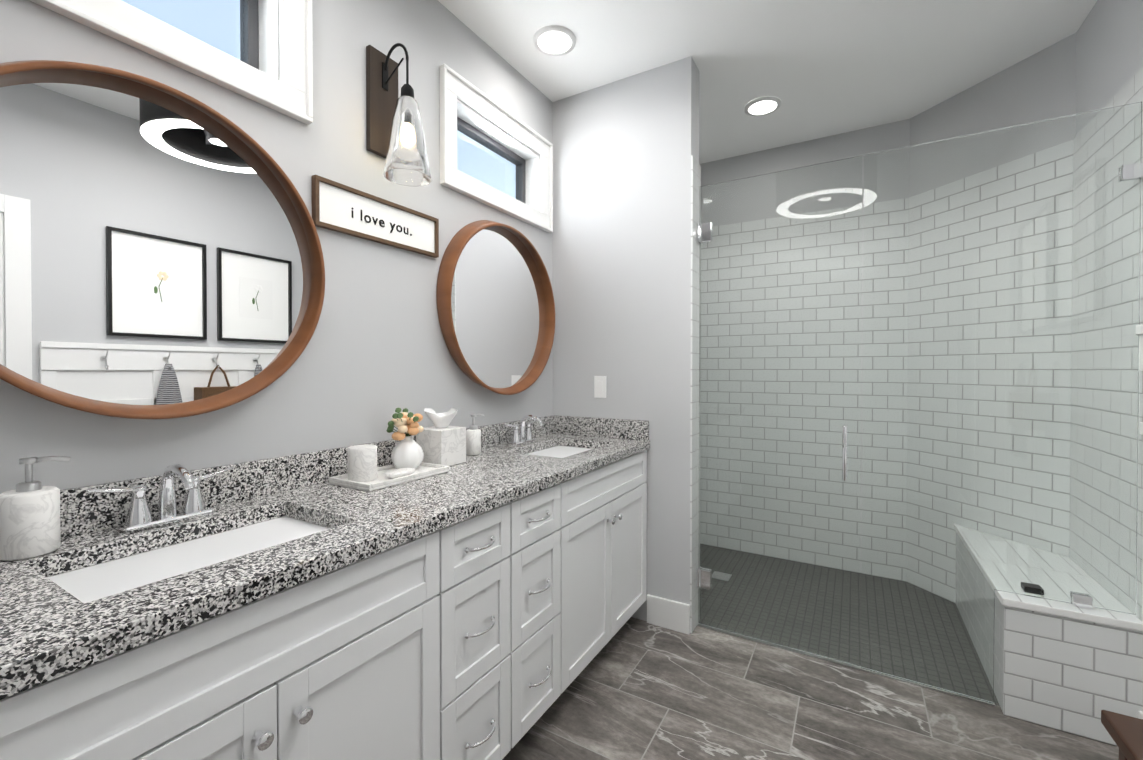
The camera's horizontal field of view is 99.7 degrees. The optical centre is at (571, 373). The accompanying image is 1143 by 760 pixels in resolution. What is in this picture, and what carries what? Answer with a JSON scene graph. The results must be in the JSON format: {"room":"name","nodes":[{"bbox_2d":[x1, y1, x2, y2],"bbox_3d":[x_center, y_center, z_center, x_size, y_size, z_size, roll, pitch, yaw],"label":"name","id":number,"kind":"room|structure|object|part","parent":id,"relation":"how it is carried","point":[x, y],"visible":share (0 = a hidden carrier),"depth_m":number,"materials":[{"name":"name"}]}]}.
{"room":"bathroom","nodes":[
{"label":"bathroom","id":0,"kind":"room"},
{"bbox_2d":[0,0,552,493],"bbox_3d":[-0.696,-0.127,1.833,0.150,2.750,4.820,0,1,30],"label":"wall","id":1,"kind":"structure","parent":0,"point":[370,360],"depth_m":1.58,"materials":[{"name":"grey paint"}]},
{"bbox_2d":[0,60,324,418],"bbox_3d":[-0.970,-0.295,1.141,0.075,0.800,0.776,0,1,30],"label":"mirror","id":2,"kind":"object","parent":1,"relation":"attached to","point":[161,255],"visible":1,"depth_m":1.11,"materials":[{"name":"brown wood"}]},
{"bbox_2d":[30,0,312,124],"bbox_3d":[-1.067,-1.000,1.162,0.179,0.478,0.808,0,1,30],"label":"window","id":3,"kind":"structure","parent":1,"relation":"in","point":[231,45],"depth_m":1.35,"materials":[{"name":"white paint"}]},
{"bbox_3d":[-1.112,-1.000,1.188,0.006,0.226,0.556,0,1,30],"label":"glass","id":4,"kind":"part","parent":3,"relation":"part of","materials":[{"name":"glass"}]},
{"bbox_2d":[60,415,555,538],"bbox_3d":[-0.653,0.289,1.742,0.020,0.100,2.200,0,1,30],"label":"backsplash","id":5,"kind":"structure","parent":1,"relation":"attached to","point":[282,473],"depth_m":1.36,"materials":[{"name":"grey stone"}]},
{"bbox_2d":[312,174,438,257],"bbox_3d":[-0.667,-0.539,1.708,0.021,0.153,0.510,0,1,30],"label":"sign","id":6,"kind":"object","parent":1,"relation":"attached to","point":[341,208],"visible":1,"depth_m":1.66,"materials":[{"name":"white wood"}]},
{"bbox_2d":[366,43,430,185],"bbox_3d":[-0.583,-0.904,1.656,0.215,0.472,0.156,0,1,30],"label":"sconce","id":7,"kind":"object","parent":1,"relation":"attached to","point":[395,138],"visible":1,"depth_m":1.65,"materials":[{"name":"clear glass"}]},
{"bbox_3d":[-0.558,-0.800,1.642,0.156,0.264,0.156,0,1,30],"label":"lamp shade","id":8,"kind":"part","parent":7,"relation":"part of","materials":[{"name":"clear glass"}]},
{"bbox_2d":[436,220,554,394],"bbox_3d":[-0.315,-0.306,2.257,0.075,0.808,0.784,0,1,30],"label":"mirror","id":9,"kind":"object","parent":1,"relation":"attached to","point":[495,305],"visible":1,"depth_m":2.22,"materials":[{"name":"brown wood"}]},
{"bbox_2d":[440,64,552,231],"bbox_3d":[-0.382,-1.011,2.330,0.179,0.478,0.808,0,1,30],"label":"window","id":10,"kind":"structure","parent":1,"relation":"in","point":[486,161],"depth_m":2.31,"materials":[{"name":"white paint"}]},
{"bbox_3d":[-0.426,-1.012,2.357,0.006,0.226,0.556,0,1,30],"label":"glass","id":11,"kind":"part","parent":10,"relation":"part of","materials":[{"name":"glass"}]},
{"bbox_2d":[553,56,698,620],"bbox_3d":[0.267,-0.134,2.555,0.780,2.750,0.140,0,1,30],"label":"wall","id":12,"kind":"structure","parent":0,"point":[625,149],"depth_m":2.43,"materials":[{"name":"grey paint"}]},
{"bbox_2d":[594,376,605,397],"bbox_3d":[0.151,0.069,2.538,0.070,0.115,0.009,0,1,30],"label":"switch plate","id":13,"kind":"object","parent":12,"relation":"attached to","point":[599,386],"visible":1,"depth_m":2.54,"materials":[{"name":"white plastic"}]},
{"bbox_2d":[556,415,648,438],"bbox_3d":[0.146,0.282,2.537,0.550,0.100,0.020,0,1,30],"label":"backsplash","id":14,"kind":"structure","parent":12,"relation":"attached to","point":[565,425],"depth_m":2.51,"materials":[{"name":"grey stone"}]},
{"bbox_2d":[647,594,689,634],"bbox_3d":[0.047,1.189,0.702,2.289,0.140,3.300,0,1,30],"label":"baseboard","id":15,"kind":"structure","parent":12,"relation":"attached to","point":[668,614],"depth_m":2.35,"materials":[{"name":"white paint"}]},
{"bbox_2d":[438,0,1096,163],"bbox_3d":[0.356,-1.546,1.203,2.590,0.100,4.820,0,1,30],"label":"ceiling","id":16,"kind":"structure","parent":0,"point":[821,68],"depth_m":2.24,"materials":[{"name":"white paint"}]},
{"bbox_2d":[533,25,575,55],"bbox_3d":[-0.076,-1.498,2.176,0.194,0.012,0.194,0,1,30],"label":"recessed light","id":17,"kind":"object","parent":16,"relation":"in","point":[554,38],"visible":1,"depth_m":2.17,"materials":[{"name":"white paint"}]},
{"bbox_2d":[744,96,780,115],"bbox_3d":[1.076,-1.504,2.717,0.194,0.012,0.194,0,1,30],"label":"recessed light","id":18,"kind":"object","parent":16,"relation":"in","point":[763,105],"visible":0.94,"depth_m":2.70,"materials":[{"name":"white paint"}]},
{"bbox_2d":[700,119,909,204],"bbox_3d":[1.538,-0.140,3.230,2.590,2.750,0.150,0,1,30],"label":"wall","id":19,"kind":"structure","parent":0,"point":[879,138],"depth_m":3.12,"materials":[{"name":"grey paint"}]},
{"bbox_2d":[690,67,1142,633],"bbox_3d":[1.193,0.101,2.642,2.292,2.280,1.222,0,1,30],"label":"shower wall tile","id":20,"kind":"structure","parent":19,"relation":"attached to","point":[1130,91],"depth_m":2.31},
{"bbox_2d":[502,573,1118,759],"bbox_3d":[0.356,1.284,1.230,2.590,0.060,4.820,0,1,30],"label":"floor","id":21,"kind":"structure","parent":0,"point":[637,689],"depth_m":1.76,"materials":[{"name":"tile"}]},
{"bbox_2d":[0,447,649,759],"bbox_3d":[-0.402,0.815,1.604,0.595,0.870,2.188,0,1,30],"label":"bathroom vanity","id":22,"kind":"object","parent":21,"relation":"on","point":[488,601],"depth_m":1.09,"materials":[{"name":"white wood"}]},
{"bbox_2d":[0,435,649,690],"bbox_3d":[-0.412,0.360,1.602,0.577,0.039,2.200,0,1,30],"label":"countertop","id":23,"kind":"structure","parent":22,"relation":"on","point":[50,618],"depth_m":0.97,"materials":[{"name":"grey stone"}]},
{"bbox_2d":[0,456,70,560],"bbox_3d":[-1.040,0.254,0.934,0.082,0.184,0.096,0,1,30],"label":"soap pump","id":24,"kind":"object","parent":23,"relation":"on","point":[29,517],"visible":1,"depth_m":0.91,"materials":[{"name":"white stone"}]},
{"bbox_2d":[84,463,235,534],"bbox_3d":[-0.900,0.275,1.099,0.147,0.139,0.275,0,1,30],"label":"faucet","id":25,"kind":"object","parent":23,"relation":"on","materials":[{"name":"silver metal"}]},
{"bbox_2d":[64,511,323,590],"bbox_3d":[-0.756,0.447,1.016,0.322,0.148,0.482,0,1,30],"label":"sink","id":26,"kind":"object","parent":23,"relation":"in","point":[129,566],"depth_m":1.04,"materials":[{"name":"white ceramic"}]},
{"bbox_2d":[329,462,448,491],"bbox_3d":[-0.588,0.330,1.583,0.195,0.020,0.320,0,1,30],"label":"tray","id":27,"kind":"object","parent":23,"relation":"on","point":[421,471],"visible":0.73,"depth_m":1.52,"materials":[{"name":"white stone"}]},
{"bbox_2d":[347,444,376,481],"bbox_3d":[-0.655,0.280,1.512,0.086,0.104,0.086,0,1,30],"label":"candle","id":28,"kind":"object","parent":27,"relation":"on","point":[361,463],"visible":0.9,"depth_m":1.48,"materials":[{"name":"white wax"}]},
{"bbox_2d":[385,468,414,477],"bbox_3d":[-0.555,0.322,1.564,0.063,0.018,0.105,0,1,30],"label":"soap dish","id":29,"kind":"object","parent":27,"relation":"on","point":[397,473],"visible":0.83,"depth_m":1.55,"materials":[{"name":"white ceramic"}]},
{"bbox_2d":[386,408,423,468],"bbox_3d":[-0.572,0.224,1.657,0.114,0.213,0.133,0,1,30],"label":"vase","id":30,"kind":"object","parent":27,"relation":"on","point":[407,451],"visible":1,"depth_m":1.63,"materials":[{"name":"white ceramic"}]},
{"bbox_2d":[416,408,465,465],"bbox_3d":[-0.490,0.233,1.812,0.130,0.210,0.135,0,1,30],"label":"tissue box","id":31,"kind":"object","parent":23,"relation":"on","point":[440,442],"visible":0.88,"depth_m":1.77,"materials":[{"name":"white stone"}]},
{"bbox_2d":[466,414,483,454],"bbox_3d":[-0.402,0.252,2.022,0.060,0.168,0.085,0,1,30],"label":"soap pump","id":32,"kind":"object","parent":23,"relation":"on","point":[473,439],"visible":1,"depth_m":1.99,"materials":[{"name":"white ceramic"}]},
{"bbox_2d":[504,415,543,446],"bbox_3d":[-0.197,0.263,2.298,0.147,0.139,0.275,0,1,30],"label":"faucet","id":33,"kind":"object","parent":23,"relation":"on","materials":[{"name":"silver metal"}]},
{"bbox_2d":[532,443,583,454],"bbox_3d":[-0.052,0.436,2.215,0.322,0.148,0.482,0,1,30],"label":"sink","id":34,"kind":"object","parent":23,"relation":"in","point":[557,448],"depth_m":2.38,"materials":[{"name":"white ceramic"}]},
{"bbox_2d":[696,102,1142,706],"bbox_3d":[1.259,0.167,1.987,1.492,2.160,0.088,0,1,30],"label":"glass","id":35,"kind":"object","parent":21,"relation":"on","point":[984,448],"visible":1,"depth_m":1.92,"materials":[{"name":"clear glass"}]},
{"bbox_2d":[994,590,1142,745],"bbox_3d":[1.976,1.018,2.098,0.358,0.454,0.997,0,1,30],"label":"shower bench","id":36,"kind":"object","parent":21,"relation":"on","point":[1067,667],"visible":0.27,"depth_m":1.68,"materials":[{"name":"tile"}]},
{"bbox_2d":[1101,710,1142,759],"bbox_3d":[1.267,1.030,0.878,0.285,0.454,0.480,0,1,30],"label":"stool","id":37,"kind":"object","parent":21,"relation":"on","point":[1125,732],"visible":1,"depth_m":1.08,"materials":[{"name":"brown wood"}]},
{"bbox_2d":[910,33,1075,145],"bbox_3d":[2.115,-0.133,2.503,0.561,2.750,0.521,0,1,30],"label":"wall","id":38,"kind":"structure","parent":0,"point":[1039,86],"depth_m":2.36,"materials":[{"name":"grey paint"}]},
{"bbox_2d":[1076,0,1142,113],"bbox_3d":[1.408,-0.115,0.599,0.150,2.750,4.820,0,1,30],"label":"wall","id":39,"kind":"structure","parent":0,"point":[1109,49],"depth_m":1.87,"materials":[{"name":"grey paint"}]},
{"bbox_2d":[1136,324,1142,718],"bbox_3d":[1.494,0.551,0.929,0.030,1.412,1.565,0,1,30],"label":"wall","id":40,"kind":"structure","parent":39,"relation":"attached to","point":[1139,330],"depth_m":1.59,"materials":[{"name":"white tile"}]}
]}

